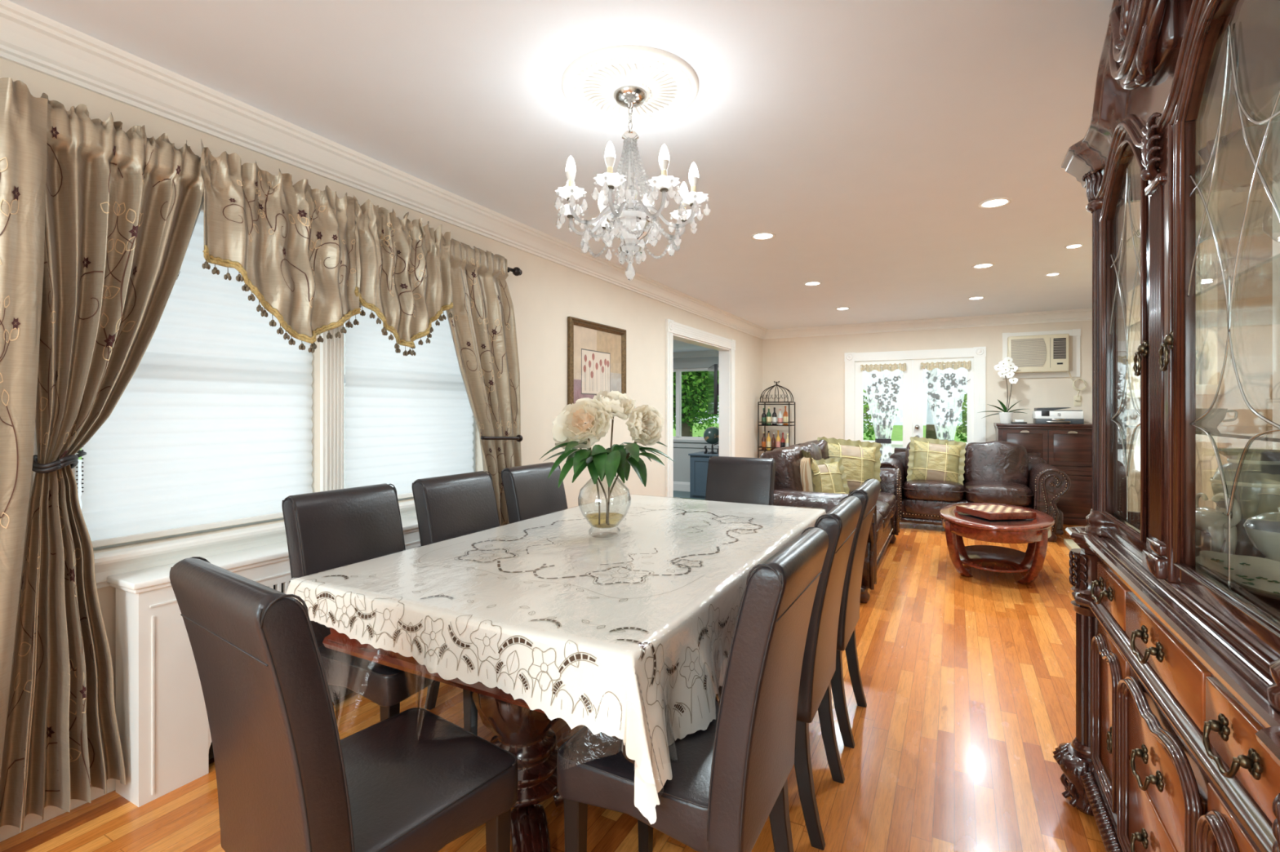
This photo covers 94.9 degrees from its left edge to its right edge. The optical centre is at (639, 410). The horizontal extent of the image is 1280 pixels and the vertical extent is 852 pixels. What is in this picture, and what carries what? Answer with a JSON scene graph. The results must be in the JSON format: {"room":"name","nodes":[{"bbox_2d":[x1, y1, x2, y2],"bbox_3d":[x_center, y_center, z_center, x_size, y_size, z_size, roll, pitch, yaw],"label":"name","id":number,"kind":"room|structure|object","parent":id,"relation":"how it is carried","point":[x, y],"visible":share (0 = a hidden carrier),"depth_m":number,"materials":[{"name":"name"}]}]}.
{"room":"dining room","nodes":[
{"label":"dining room","id":0,"kind":"room"},
{"bbox_2d":[343,326,346,488],"bbox_3d":[-2.067,0.180,5.813,3.870,2.180,0.100,0,0,28],"label":"wall","id":1,"kind":"structure","parent":0,"point":[344,338],"depth_m":6.36,"materials":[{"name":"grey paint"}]},
{"bbox_2d":[0,57,762,710],"bbox_3d":[-0.802,0.050,3.928,0.140,2.440,10.770,0,0,28],"label":"wall","id":2,"kind":"structure","parent":0,"point":[546,292],"depth_m":4.09,"materials":[{"name":"beige paint"}]},
{"bbox_2d":[0,778,115,842],"bbox_3d":[-1.511,1.212,2.436,0.016,0.115,7.470,0,0,28],"label":"baseboard","id":3,"kind":"structure","parent":2,"relation":"attached to","point":[31,820],"depth_m":1.82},
{"bbox_2d":[32,324,343,491],"bbox_3d":[-1.367,-0.205,2.693,0.028,1.350,2.040,0,0,28],"label":"window","id":4,"kind":"structure","parent":2,"relation":"in","point":[331,351],"depth_m":2.63,"materials":[{"name":"wood"}]},
{"bbox_2d":[75,202,312,547],"bbox_3d":[-1.655,-0.176,2.270,0.040,1.267,0.802,0,0,28],"label":"window shade","id":5,"kind":"object","parent":4,"relation":"attached to","point":[211,428],"visible":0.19,"depth_m":2.24,"materials":[{"name":"white fabric"}]},
{"bbox_2d":[75,362,311,550],"bbox_3d":[-1.701,-0.160,2.290,0.060,1.260,0.834,0,0,28],"label":"window","id":6,"kind":"structure","parent":2,"relation":"in","point":[76,468],"depth_m":2.17,"materials":[{"name":"plastic"}]},
{"bbox_2d":[21,500,416,588],"bbox_3d":[-1.348,0.527,2.684,0.070,0.115,2.140,0,0,28],"label":"window sill","id":7,"kind":"structure","parent":2,"relation":"attached to","point":[117,562],"depth_m":2.12,"materials":[{"name":"wood"}]},
{"bbox_2d":[343,374,475,500],"bbox_3d":[-1.238,-0.160,3.154,0.060,1.260,0.926,0,0,28],"label":"window","id":8,"kind":"structure","parent":2,"relation":"in","point":[344,380],"depth_m":3.54,"materials":[{"name":"plastic"}]},
{"bbox_2d":[344,306,473,499],"bbox_3d":[-1.192,-0.176,3.134,0.040,1.267,0.834,0,0,28],"label":"window shade","id":9,"kind":"object","parent":8,"relation":"attached to","point":[408,419],"visible":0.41,"depth_m":3.05,"materials":[{"name":"fabric"}]},
{"bbox_2d":[507,266,522,275],"bbox_3d":[-1.325,-0.849,2.648,0.140,0.067,2.300,0,0,28],"label":"curtain rod","id":10,"kind":"object","parent":2,"relation":"attached to","point":[516,271],"visible":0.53,"depth_m":3.60,"materials":[{"name":"brown metal"}]},
{"bbox_2d":[0,77,217,832],"bbox_3d":[-1.795,0.136,1.631,0.132,2.178,1.132,0,0,22],"label":"curtain","id":11,"kind":"object","parent":10,"relation":"hanging from","point":[98,219],"visible":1,"depth_m":1.78,"materials":[{"name":"beige fabric"}]},
{"bbox_2d":[200,138,360,353],"bbox_3d":[-1.379,-0.595,2.327,0.121,0.728,0.632,0,0,28],"label":"swag valance","id":12,"kind":"object","parent":10,"relation":"hanging from","point":[295,247],"visible":1,"depth_m":2.31,"materials":[{"name":"beige fabric"}]},
{"bbox_2d":[352,195,453,355],"bbox_3d":[-1.119,-0.610,2.831,0.108,0.697,0.558,0,0,28],"label":"swag valance","id":13,"kind":"object","parent":10,"relation":"hanging from","point":[405,277],"visible":1,"depth_m":2.81,"materials":[{"name":"beige fabric"}]},
{"bbox_2d":[441,235,522,526],"bbox_3d":[-0.881,0.143,3.365,0.162,2.154,0.689,0,0,22],"label":"curtain","id":14,"kind":"object","parent":10,"relation":"hanging from","point":[482,325],"visible":0.7,"depth_m":3.42,"materials":[{"name":"beige fabric"}]},
{"bbox_2d":[567,316,626,404],"bbox_3d":[-0.319,-0.330,4.645,0.030,0.710,0.830,0,0,28],"label":"framed print","id":15,"kind":"object","parent":2,"relation":"attached to","point":[597,352],"visible":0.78,"depth_m":4.58,"materials":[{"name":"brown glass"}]},
{"bbox_2d":[665,319,735,497],"bbox_3d":[0.737,0.188,6.615,0.038,2.164,2.008,0,0,28],"label":"doorway","id":16,"kind":"structure","parent":2,"relation":"in","point":[672,327],"depth_m":5.85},
{"bbox_2d":[673,333,729,457],"bbox_3d":[0.659,0.250,6.657,0.144,2.040,1.740,0,0,28],"label":"door frame","id":17,"kind":"structure","parent":2,"relation":"in","point":[724,353],"depth_m":7.40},
{"bbox_2d":[707,364,719,414],"bbox_3d":[0.998,-0.270,7.867,0.102,0.640,0.756,0,0,1],"label":"television","id":18,"kind":"object","parent":2,"relation":"attached to","point":[713,386],"visible":1,"depth_m":7.69,"materials":[{"name":"black plastic"}]},
{"bbox_2d":[343,323,714,352],"bbox_3d":[-1.003,-0.970,7.801,3.870,0.120,4.410,0,0,28],"label":"ceiling","id":19,"kind":"structure","parent":0,"point":[678,346],"depth_m":8.46,"materials":[{"name":"paint"}]},
{"bbox_2d":[0,490,1106,851],"bbox_3d":[-0.577,1.330,3.808,8.390,0.120,11.050,0,0,28],"label":"floor","id":20,"kind":"structure","parent":0,"point":[969,684],"depth_m":2.25,"materials":[{"name":"brown wood"}]},
{"bbox_2d":[106,515,420,807],"bbox_3d":[-1.295,0.909,2.621,0.187,0.722,1.640,0,0,28],"label":"radiator cover","id":21,"kind":"object","parent":20,"relation":"on","point":[162,714],"visible":0.16,"depth_m":1.94,"materials":[{"name":"white wood"}]},
{"bbox_2d":[169,556,518,851],"bbox_3d":[-0.598,0.782,1.256,0.424,0.976,0.552,0,0,36],"label":"dining chair","id":22,"kind":"object","parent":20,"relation":"on","point":[286,780],"visible":1,"depth_m":1.09,"materials":[{"name":"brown leather"}]},
{"bbox_2d":[281,483,477,735],"bbox_3d":[-0.896,0.782,2.079,0.552,0.976,0.424,0,0,28],"label":"dining chair","id":23,"kind":"object","parent":20,"relation":"on","point":[326,530],"visible":0.41,"depth_m":2.04,"materials":[{"name":"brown leather"}]},
{"bbox_2d":[322,627,564,851],"bbox_3d":[-0.052,0.895,2.409,1.145,0.750,2.020,0,0,28],"label":"dining table","id":24,"kind":"object","parent":20,"relation":"on","point":[527,734],"visible":0.13,"depth_m":1.71,"materials":[{"name":"brown wood"}]},
{"bbox_2d":[284,493,826,787],"bbox_3d":[-0.043,0.673,2.383,1.351,0.337,2.226,0,0,28],"label":"plastic cover","id":25,"kind":"object","parent":24,"relation":"on","point":[642,503],"visible":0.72,"depth_m":3.02,"materials":[{"name":"clear plastic"}]},
{"bbox_2d":[577,478,631,537],"bbox_3d":[-0.143,0.349,2.379,0.214,0.310,0.214,0,0,28],"label":"vase","id":26,"kind":"object","parent":25,"relation":"on","point":[599,535],"visible":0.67,"depth_m":2.37,"materials":[{"name":"clear glass"}]},
{"bbox_2d":[542,410,616,524],"bbox_3d":[-0.255,0.226,2.394,0.268,0.472,0.398,0,0,-17],"label":"peony","id":27,"kind":"object","parent":26,"relation":"on","point":[559,422],"visible":0.44,"depth_m":2.35,"materials":[{"name":"beige plant"}]},
{"bbox_2d":[539,397,645,524],"bbox_3d":[-0.206,0.205,2.330,0.433,0.514,0.299,0,0,28],"label":"peony","id":28,"kind":"object","parent":26,"relation":"on","point":[584,410],"visible":0.91,"depth_m":2.34,"materials":[{"name":"beige plant"}]},
{"bbox_2d":[572,390,659,512],"bbox_3d":[-0.089,0.188,2.355,0.273,0.548,0.367,0,0,28],"label":"peony","id":29,"kind":"object","parent":26,"relation":"on","point":[620,405],"visible":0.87,"depth_m":2.36,"materials":[{"name":"beige plant"}]},
{"bbox_2d":[578,404,675,524],"bbox_3d":[-0.021,0.220,2.326,0.307,0.486,0.404,0,0,28],"label":"peony","id":30,"kind":"object","parent":26,"relation":"on","point":[646,422],"visible":0.95,"depth_m":2.32,"materials":[{"name":"beige plant"}]},
{"bbox_2d":[285,499,826,824],"bbox_3d":[-0.046,0.670,2.412,1.348,0.321,2.149,0,0,28],"label":"tablecloth","id":31,"kind":"object","parent":24,"relation":"on","point":[564,620],"visible":0.78,"depth_m":1.58,"materials":[{"name":"fabric"}]},
{"bbox_2d":[411,471,499,710],"bbox_3d":[-0.636,0.782,2.564,0.552,0.976,0.424,0,0,28],"label":"dining chair","id":32,"kind":"object","parent":20,"relation":"on","point":[449,506],"visible":0.3,"depth_m":2.58,"materials":[{"name":"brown leather"}]},
{"bbox_2d":[501,462,567,523],"bbox_3d":[-0.372,0.782,3.057,0.552,0.976,0.424,0,0,28],"label":"dining chair","id":33,"kind":"object","parent":20,"relation":"on","point":[529,493],"visible":0.16,"depth_m":3.08,"materials":[{"name":"grey leather"}]},
{"bbox_2d":[556,527,828,851],"bbox_3d":[0.134,0.782,1.425,0.552,0.976,0.424,0,0,29],"label":"dining chair","id":34,"kind":"object","parent":20,"relation":"on","point":[731,775],"visible":0.76,"depth_m":1.24,"materials":[{"name":"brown leather"}]},
{"bbox_2d":[688,451,719,498],"bbox_3d":[1.172,0.950,8.602,0.770,0.640,0.565,0,0,28],"label":"base cabinet","id":35,"kind":"object","parent":20,"relation":"on","point":[699,461],"visible":0.4,"depth_m":8.47,"materials":[{"name":"blue wood"}]},
{"bbox_2d":[703,426,719,453],"bbox_3d":[1.051,0.430,8.534,0.256,0.398,0.256,0,0,-30],"label":"globe","id":36,"kind":"object","parent":35,"relation":"on","point":[711,434],"visible":0.85,"depth_m":8.45,"materials":[{"name":"green metal"}]},
{"bbox_2d":[705,456,775,504],"bbox_3d":[0.524,0.782,3.469,0.424,0.976,0.552,0,0,28],"label":"dining chair","id":37,"kind":"object","parent":20,"relation":"on","point":[731,479],"visible":0.25,"depth_m":3.62,"materials":[{"name":"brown leather"}]},
{"bbox_2d":[757,381,795,457],"bbox_3d":[1.920,0.429,8.250,0.446,1.682,0.334,0,0,28],"label":"stand","id":38,"kind":"object","parent":20,"relation":"on","point":[776,384],"visible":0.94,"depth_m":8.21,"materials":[{"name":"brown metal"}]},
{"bbox_2d":[759,445,781,451],"bbox_3d":[1.918,0.537,8.250,0.438,0.057,0.329,0,0,28],"label":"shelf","id":39,"kind":"object","parent":38,"relation":"on","point":[766,446],"depth_m":8.16,"materials":[{"name":"brown metal"}]},
{"bbox_2d":[758,421,795,426],"bbox_3d":[1.918,0.188,8.250,0.438,0.057,0.329,0,0,28],"label":"shelf","id":40,"kind":"object","parent":38,"relation":"on","point":[788,422],"depth_m":8.12,"materials":[{"name":"brown metal"}]},
{"bbox_2d":[782,405,787,425],"bbox_3d":[2.015,0.074,8.131,0.069,0.270,0.068,0,0,28],"label":"liquor bottle","id":41,"kind":"object","parent":38,"relation":"on","point":[785,413],"visible":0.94,"depth_m":8.11,"materials":[{"name":"orange glass"}]},
{"bbox_2d":[715,496,862,850],"bbox_3d":[0.422,0.782,1.963,0.552,0.976,0.424,0,0,28],"label":"dining chair","id":42,"kind":"object","parent":20,"relation":"on","point":[840,523],"visible":0.52,"depth_m":1.72,"materials":[{"name":"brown leather"}]},
{"bbox_2d":[760,439,900,603],"bbox_3d":[1.571,0.770,4.966,0.994,0.999,2.274,0,0,28],"label":"sofa","id":43,"kind":"object","parent":20,"relation":"on","point":[788,490],"visible":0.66,"depth_m":4.30,"materials":[{"name":"brown leather"}]},
{"bbox_2d":[760,444,804,491],"bbox_3d":[1.158,0.557,4.545,0.356,0.571,0.578,0,0,28],"label":"cushion","id":44,"kind":"object","parent":43,"relation":"on","point":[788,459],"depth_m":4.30,"materials":[{"name":"brown leather"}]},
{"bbox_2d":[789,442,822,465],"bbox_3d":[1.427,0.557,5.044,0.346,0.568,0.578,0,0,28],"label":"cushion","id":45,"kind":"object","parent":43,"relation":"on","point":[815,451],"depth_m":4.94,"materials":[{"name":"brown leather"}]},
{"bbox_2d":[800,449,822,492],"bbox_3d":[1.276,0.571,4.502,0.214,0.546,0.548,0,0,8],"label":"throw pillow","id":46,"kind":"object","parent":43,"relation":"on","point":[811,477],"visible":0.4,"depth_m":4.30,"materials":[{"name":"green fabric"}]},
{"bbox_2d":[806,439,829,459],"bbox_3d":[1.693,0.555,5.544,0.351,0.569,0.578,0,0,28],"label":"cushion","id":47,"kind":"object","parent":43,"relation":"on","point":[822,444],"depth_m":5.36,"materials":[{"name":"brown leather"}]},
{"bbox_2d":[813,457,849,493],"bbox_3d":[1.450,0.621,4.723,0.503,0.472,0.238,0,0,-3],"label":"throw pillow","id":48,"kind":"object","parent":43,"relation":"on","point":[833,480],"visible":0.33,"depth_m":4.69,"materials":[{"name":"green fabric"}]},
{"bbox_2d":[817,436,881,493],"bbox_3d":[1.918,0.559,5.413,0.650,0.634,0.231,0,0,1],"label":"throw pillow","id":49,"kind":"object","parent":43,"relation":"on","point":[861,463],"visible":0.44,"depth_m":5.37,"materials":[{"name":"green fabric"}]},
{"bbox_2d":[848,492,896,518],"bbox_3d":[1.942,0.848,5.410,0.750,0.217,0.564,0,0,28],"label":"seat cushion","id":50,"kind":"object","parent":43,"relation":"on","point":[889,498],"depth_m":5.15,"materials":[{"name":"brown leather"}]},
{"bbox_2d":[876,512,883,542],"bbox_3d":[1.408,0.850,4.411,0.750,0.215,0.564,0,0,28],"label":"seat cushion","id":51,"kind":"object","parent":43,"relation":"on","point":[879,517],"depth_m":4.20,"materials":[{"name":"brown leather"}]},
{"bbox_2d":[875,500,890,529],"bbox_3d":[1.675,0.848,4.911,0.750,0.217,0.564,0,0,28],"label":"seat cushion","id":52,"kind":"object","parent":43,"relation":"on","point":[883,508],"depth_m":4.64,"materials":[{"name":"brown leather"}]},
{"bbox_2d":[831,479,880,748],"bbox_3d":[0.696,0.782,2.475,0.552,0.976,0.424,0,0,28],"label":"dining chair","id":53,"kind":"object","parent":20,"relation":"on","point":[868,492],"visible":0.3,"depth_m":2.24,"materials":[{"name":"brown leather"}]},
{"bbox_2d":[880,439,1071,542],"bbox_3d":[3.527,0.798,6.390,1.754,0.944,0.954,0,0,28],"label":"loveseat","id":54,"kind":"object","parent":20,"relation":"on","point":[997,472],"visible":0.6,"depth_m":6.16,"materials":[{"name":"brown leather"}]},
{"bbox_2d":[902,480,964,502],"bbox_3d":[3.221,0.850,6.443,0.587,0.215,0.750,0,0,28],"label":"seat cushion","id":55,"kind":"object","parent":54,"relation":"on","point":[913,491],"depth_m":6.13,"materials":[{"name":"brown leather"}]},
{"bbox_2d":[905,439,964,482],"bbox_3d":[3.336,0.612,6.658,0.602,0.571,0.357,0,0,28],"label":"cushion","id":56,"kind":"object","parent":54,"relation":"on","point":[907,453],"depth_m":6.71,"materials":[{"name":"green fabric"}]},
{"bbox_2d":[906,435,966,484],"bbox_3d":[3.208,0.579,6.371,0.607,0.585,0.244,0,0,21],"label":"throw pillow","id":57,"kind":"object","parent":54,"relation":"on","point":[935,461],"visible":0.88,"depth_m":6.32,"materials":[{"name":"fabric"}]},
{"bbox_2d":[964,440,1028,485],"bbox_3d":[3.855,0.612,6.378,0.602,0.568,0.346,0,0,28],"label":"cushion","id":58,"kind":"object","parent":54,"relation":"on","point":[994,460],"depth_m":6.26,"materials":[{"name":"brown leather"}]},
{"bbox_2d":[964,480,1031,506],"bbox_3d":[3.741,0.848,6.164,0.587,0.217,0.750,0,0,28],"label":"seat cushion","id":59,"kind":"object","parent":54,"relation":"on","point":[1016,493],"depth_m":5.88,"materials":[{"name":"brown leather"}]},
{"bbox_2d":[939,502,1054,584],"bbox_3d":[2.773,1.040,4.595,0.766,0.460,1.234,0,0,31],"label":"coffee table","id":60,"kind":"object","parent":20,"relation":"on","point":[1036,533],"visible":0.9,"depth_m":4.33,"materials":[{"name":"red wood"}]},
{"bbox_2d":[957,545,1033,573],"bbox_3d":[2.773,1.154,4.595,0.567,0.022,0.864,0,0,31],"label":"shelf","id":61,"kind":"object","parent":60,"relation":"attached to","point":[984,557],"depth_m":4.53,"materials":[{"name":"red wood"}]},
{"bbox_2d":[955,504,1036,519],"bbox_3d":[2.743,0.785,4.543,0.380,0.049,0.380,0,0,-8],"label":"board","id":62,"kind":"object","parent":60,"relation":"on","point":[989,512],"visible":1,"depth_m":4.43,"materials":[{"name":"red wood"}]},
{"bbox_2d":[994,422,1092,526],"bbox_3d":[4.696,0.712,6.804,1.000,1.117,0.490,0,0,28],"label":"dresser","id":63,"kind":"object","parent":20,"relation":"on","point":[1068,448],"visible":0.34,"depth_m":6.53,"materials":[{"name":"brown wood"}]},
{"bbox_2d":[977,356,1028,423],"bbox_3d":[4.307,-0.239,6.959,0.560,0.784,0.153,0,0,23],"label":"orchid","id":64,"kind":"object","parent":63,"relation":"on","point":[1006,417],"visible":1,"depth_m":6.91,"materials":[{"name":"white plant"}]},
{"bbox_2d":[1032,407,1084,424],"bbox_3d":[4.776,0.058,6.722,0.450,0.190,0.320,0,0,28],"label":"printer","id":65,"kind":"object","parent":63,"relation":"on","point":[1046,415],"visible":1,"depth_m":6.62,"materials":[{"name":"white plastic"}]},
{"bbox_2d":[1046,418,1070,422],"bbox_3d":[4.702,0.115,6.604,0.220,0.040,0.042,0,0,28],"label":"tray","id":66,"kind":"object","parent":65,"relation":"on","point":[1048,420],"depth_m":6.60,"materials":[{"name":"silver plastic"}]},
{"bbox_2d":[1053,0,1279,851],"bbox_3d":[1.287,0.090,1.177,0.590,2.360,1.622,0,0,28],"label":"china hutch","id":67,"kind":"object","parent":20,"relation":"on","point":[1175,746],"visible":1,"depth_m":1.27,"materials":[{"name":"brown wood"}]},
{"bbox_2d":[1120,258,1279,332],"bbox_3d":[1.383,-0.247,1.188,0.403,0.006,1.240,0,0,28],"label":"shelf","id":68,"kind":"object","parent":67,"relation":"attached to","point":[1256,291],"depth_m":1.31,"materials":[{"name":"clear glass"}]},
{"bbox_2d":[1125,425,1279,442],"bbox_3d":[1.383,0.048,1.188,0.403,0.006,1.240,0,0,28],"label":"shelf","id":69,"kind":"object","parent":67,"relation":"attached to","point":[1235,432],"depth_m":1.26,"materials":[{"name":"clear glass"}]},
{"bbox_2d":[1195,493,1231,538],"bbox_3d":[1.566,0.288,1.611,0.043,0.112,0.150,0,0,18],"label":"elephant figurine","id":70,"kind":"object","parent":67,"relation":"in","point":[1198,495],"visible":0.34,"depth_m":1.63,"materials":[{"name":"beige ceramic"}]},
{"bbox_2d":[1195,408,1237,427],"bbox_3d":[1.482,0.020,1.535,0.087,0.050,0.080,0,0,-12],"label":"teacup","id":71,"kind":"object","parent":67,"relation":"on","point":[1215,417],"visible":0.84,"depth_m":1.51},
{"bbox_2d":[1195,493,1241,555],"bbox_3d":[1.391,0.269,1.445,0.057,0.148,0.198,0,0,9],"label":"elephant figurine","id":72,"kind":"object","parent":67,"relation":"in","point":[1214,522],"visible":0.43,"depth_m":1.39,"materials":[{"name":"beige ceramic"}]},
{"bbox_2d":[1195,551,1279,600],"bbox_3d":[1.220,0.331,1.117,0.194,0.027,0.435,0,0,21],"label":"platter","id":73,"kind":"object","parent":67,"relation":"on","point":[1260,576],"visible":0.98,"depth_m":1.22,"materials":[{"name":"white ceramic"}]},
{"bbox_2d":[1198,120,1279,192],"bbox_3d":[1.398,-0.565,1.339,0.180,0.110,0.179,0,0,28],"label":"crystal bowl","id":74,"kind":"object","parent":67,"relation":"on","point":[1234,165],"visible":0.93,"depth_m":1.31,"materials":[{"name":"glass"}]},
{"bbox_2d":[1209,448,1279,543],"bbox_3d":[1.622,0.225,1.548,0.175,0.240,0.175,0,0,28],"label":"urn","id":75,"kind":"object","parent":67,"relation":"in","point":[1258,487],"visible":0.79,"depth_m":1.51,"materials":[{"name":"ceramic"}]},
{"bbox_2d":[1242,506,1279,562],"bbox_3d":[1.460,0.280,1.329,0.136,0.130,0.136,0,0,28],"label":"tureen","id":76,"kind":"object","parent":67,"relation":"in","point":[1263,530],"visible":0.94,"depth_m":1.32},
{"bbox_2d":[1063,226,1272,551],"bbox_3d":[3.889,0.115,4.440,0.828,2.310,2.400,0,0,28],"label":"wall","id":77,"kind":"structure","parent":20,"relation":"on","point":[1252,345],"depth_m":3.41,"materials":[{"name":"beige paint"}]},
{"bbox_2d":[8,0,1272,329],"bbox_3d":[1.129,-1.230,2.895,4.520,0.120,11.050,0,0,28],"label":"ceiling","id":78,"kind":"structure","parent":0,"point":[869,137],"depth_m":2.35,"materials":[{"name":"paint"}]},
{"bbox_2d":[561,44,698,124],"bbox_3d":[-0.035,-1.155,2.128,0.494,0.029,0.494,0,0,-14],"label":"ceiling medallion","id":79,"kind":"object","parent":78,"relation":"attached to","point":[589,83],"visible":0.92,"depth_m":2.07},
{"bbox_2d":[554,85,710,280],"bbox_3d":[-0.035,-0.807,2.128,0.541,0.674,0.541,0,0,-7],"label":"chandelier","id":80,"kind":"object","parent":79,"relation":"hanging from","point":[629,222],"visible":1,"depth_m":2.07,"materials":[{"name":"glass"}]},
{"bbox_2d":[751,231,775,239],"bbox_3d":[0.825,-1.165,3.937,0.164,0.009,0.164,0,0,28],"label":"recessed light","id":81,"kind":"object","parent":78,"relation":"in","point":[765,235],"visible":1,"depth_m":3.92,"materials":[{"name":"white"}]},
{"bbox_2d":[971,262,995,268],"bbox_3d":[2.771,-1.165,4.744,0.164,0.009,0.164,0,0,28],"label":"recessed light","id":82,"kind":"object","parent":78,"relation":"in","point":[984,265],"visible":1,"depth_m":4.73,"materials":[{"name":"white"}]},
{"bbox_2d":[977,197,1011,208],"bbox_3d":[1.998,-1.165,3.309,0.164,0.009,0.164,0,0,28],"label":"recessed light","id":83,"kind":"object","parent":78,"relation":"in","point":[998,202],"visible":1,"depth_m":3.30,"materials":[{"name":"white"}]},
{"bbox_2d":[673,320,1092,482],"bbox_3d":[1.997,0.050,8.617,8.390,2.440,0.140,0,0,28],"label":"wall","id":84,"kind":"structure","parent":0,"point":[812,368],"depth_m":8.06,"materials":[{"name":"beige paint"}]},
{"bbox_2d":[673,481,689,491],"bbox_3d":[-0.033,1.198,9.615,3.870,0.144,0.016,0,0,28],"label":"baseboard","id":85,"kind":"structure","parent":84,"relation":"attached to","point":[677,486],"depth_m":9.24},
{"bbox_2d":[673,367,719,439],"bbox_3d":[0.755,-0.100,9.253,1.500,1.120,0.090,0,0,28],"label":"window","id":86,"kind":"structure","parent":84,"relation":"in","point":[678,371],"depth_m":9.29,"materials":[{"name":"white wood"}]},
{"bbox_2d":[673,360,719,448],"bbox_3d":[0.722,-0.090,9.192,1.740,1.340,0.050,0,0,28],"label":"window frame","id":87,"kind":"structure","parent":84,"relation":"in","point":[677,443],"depth_m":9.13,"materials":[{"name":"grey paint"}]},
{"bbox_2d":[673,350,719,358],"bbox_3d":[-0.055,-0.866,9.573,3.870,0.088,0.110,0,0,28],"label":"crown molding","id":88,"kind":"structure","parent":84,"relation":"attached to","point":[709,353],"depth_m":9.07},
{"bbox_2d":[854,360,912,448],"bbox_3d":[3.269,0.297,7.896,0.713,1.925,0.051,0,0,28],"label":"door","id":89,"kind":"structure","parent":84,"relation":"in","point":[908,374],"depth_m":7.76,"materials":[{"name":"white wood"}]},
{"bbox_2d":[860,363,906,462],"bbox_3d":[3.246,0.243,7.843,0.565,1.733,0.054,0,0,28],"label":"door curtain","id":90,"kind":"object","parent":89,"relation":"hanging from","point":[882,383],"visible":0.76,"depth_m":7.85,"materials":[{"name":"beige fabric"}]},
{"bbox_2d":[844,346,986,446],"bbox_3d":[3.553,0.240,7.684,1.677,2.061,0.038,0,0,28],"label":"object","id":91,"kind":"structure","parent":84,"relation":"attached to","point":[979,353],"depth_m":7.59,"materials":[{"name":"wood"}]},
{"bbox_2d":[912,357,973,444],"bbox_3d":[3.880,0.297,7.536,0.698,1.925,0.110,0,0,28],"label":"door","id":92,"kind":"structure","parent":84,"relation":"in","point":[917,374],"depth_m":7.65,"materials":[{"name":"white wood"}]},
{"bbox_2d":[920,360,971,440],"bbox_3d":[3.898,0.243,7.495,0.570,1.733,0.054,0,0,28],"label":"door curtain","id":93,"kind":"object","parent":92,"relation":"hanging from","point":[945,383],"visible":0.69,"depth_m":7.49,"materials":[{"name":"beige fabric"}]},
{"bbox_2d":[1007,333,1069,373],"bbox_3d":[4.721,-0.670,6.979,0.600,0.440,0.130,0,0,28],"label":"air conditioner","id":94,"kind":"object","parent":84,"relation":"attached to","point":[1041,353],"visible":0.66,"depth_m":6.92,"materials":[{"name":"beige plastic"}]},
{"bbox_2d":[1010,337,1046,367],"bbox_3d":[4.615,-0.685,6.976,0.355,0.330,0.016,0,0,28],"label":"grille","id":95,"kind":"object","parent":94,"relation":"attached to","point":[1024,352],"depth_m":6.97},
{"bbox_2d":[1053,337,1066,359],"bbox_3d":[4.882,-0.720,6.834,0.120,0.240,0.014,0,0,28],"label":"vent","id":96,"kind":"object","parent":94,"relation":"attached to","point":[1059,344],"depth_m":6.83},
{"bbox_2d":[1068,371,1086,400],"bbox_3d":[5.089,-0.286,6.836,0.173,0.351,0.063,0,0,28],"label":"power cord","id":97,"kind":"object","parent":94,"relation":"attached to","point":[1077,397],"visible":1,"depth_m":6.83,"materials":[{"name":"beige plastic"}]},
{"bbox_2d":[1002,328,1080,378],"bbox_3d":[4.789,-0.669,7.026,0.778,0.559,0.029,0,0,28],"label":"trim","id":98,"kind":"structure","parent":84,"relation":"attached to","point":[1075,333],"depth_m":6.96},
{"bbox_2d":[1272,183,1279,449],"bbox_3d":[1.306,0.050,-0.517,0.990,2.440,4.920,0,0,28],"label":"wall","id":99,"kind":"structure","parent":0,"point":[1276,187],"depth_m":1.86,"materials":[{"name":"beige paint"}]},
{"bbox_2d":[0,0,1272,339],"bbox_3d":[1.129,-1.107,2.895,4.240,0.125,10.770,0,0,28],"label":"crown molding","id":100,"kind":"structure","parent":99,"relation":"attached to","point":[28,38],"depth_m":2.51,"materials":[{"name":"paint"}]},
{"label":"outside","id":101,"kind":"structure","parent":0,"visible":0},
{"bbox_2d":[78,422,967,459],"bbox_3d":[16.185,1.530,30.247,60.000,0.280,51.390,0,0,28],"label":"ground","id":102,"kind":"structure","parent":101,"point":[897,431],"depth_m":36.19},
{"bbox_2d":[673,370,719,436],"bbox_3d":[0.969,-0.233,13.566,2.346,3.222,2.233,0,0,9],"label":"tree","id":103,"kind":"object","parent":102,"relation":"on","point":[692,382],"visible":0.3,"depth_m":13.00,"materials":[{"name":"green plant"}]},
{"bbox_2d":[862,389,899,440],"bbox_3d":[4.585,0.334,14.126,2.702,2.100,2.606,0,0,-25],"label":"tree","id":104,"kind":"object","parent":102,"relation":"on","point":[865,407],"visible":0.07,"depth_m":13.68,"materials":[{"name":"green plant"}]},
{"bbox_2d":[862,440,967,453],"bbox_3d":[5.427,0.980,10.990,5.600,0.780,0.180,0,0,28],"label":"wall","id":105,"kind":"structure","parent":102,"relation":"on","point":[895,444],"depth_m":11.22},
{"bbox_2d":[925,398,937,439],"bbox_3d":[8.574,-1.923,17.100,4.560,6.592,4.611,0,0,-36],"label":"tree","id":106,"kind":"object","parent":102,"relation":"on","point":[931,433],"visible":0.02,"depth_m":16.94,"materials":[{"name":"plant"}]},
{"bbox_2d":[955,391,967,442],"bbox_3d":[7.484,0.201,11.484,2.953,2.365,2.564,0,0,28],"label":"tree","id":107,"kind":"object","parent":102,"relation":"on","point":[963,416],"visible":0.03,"depth_m":11.63,"materials":[{"name":"green plant"}]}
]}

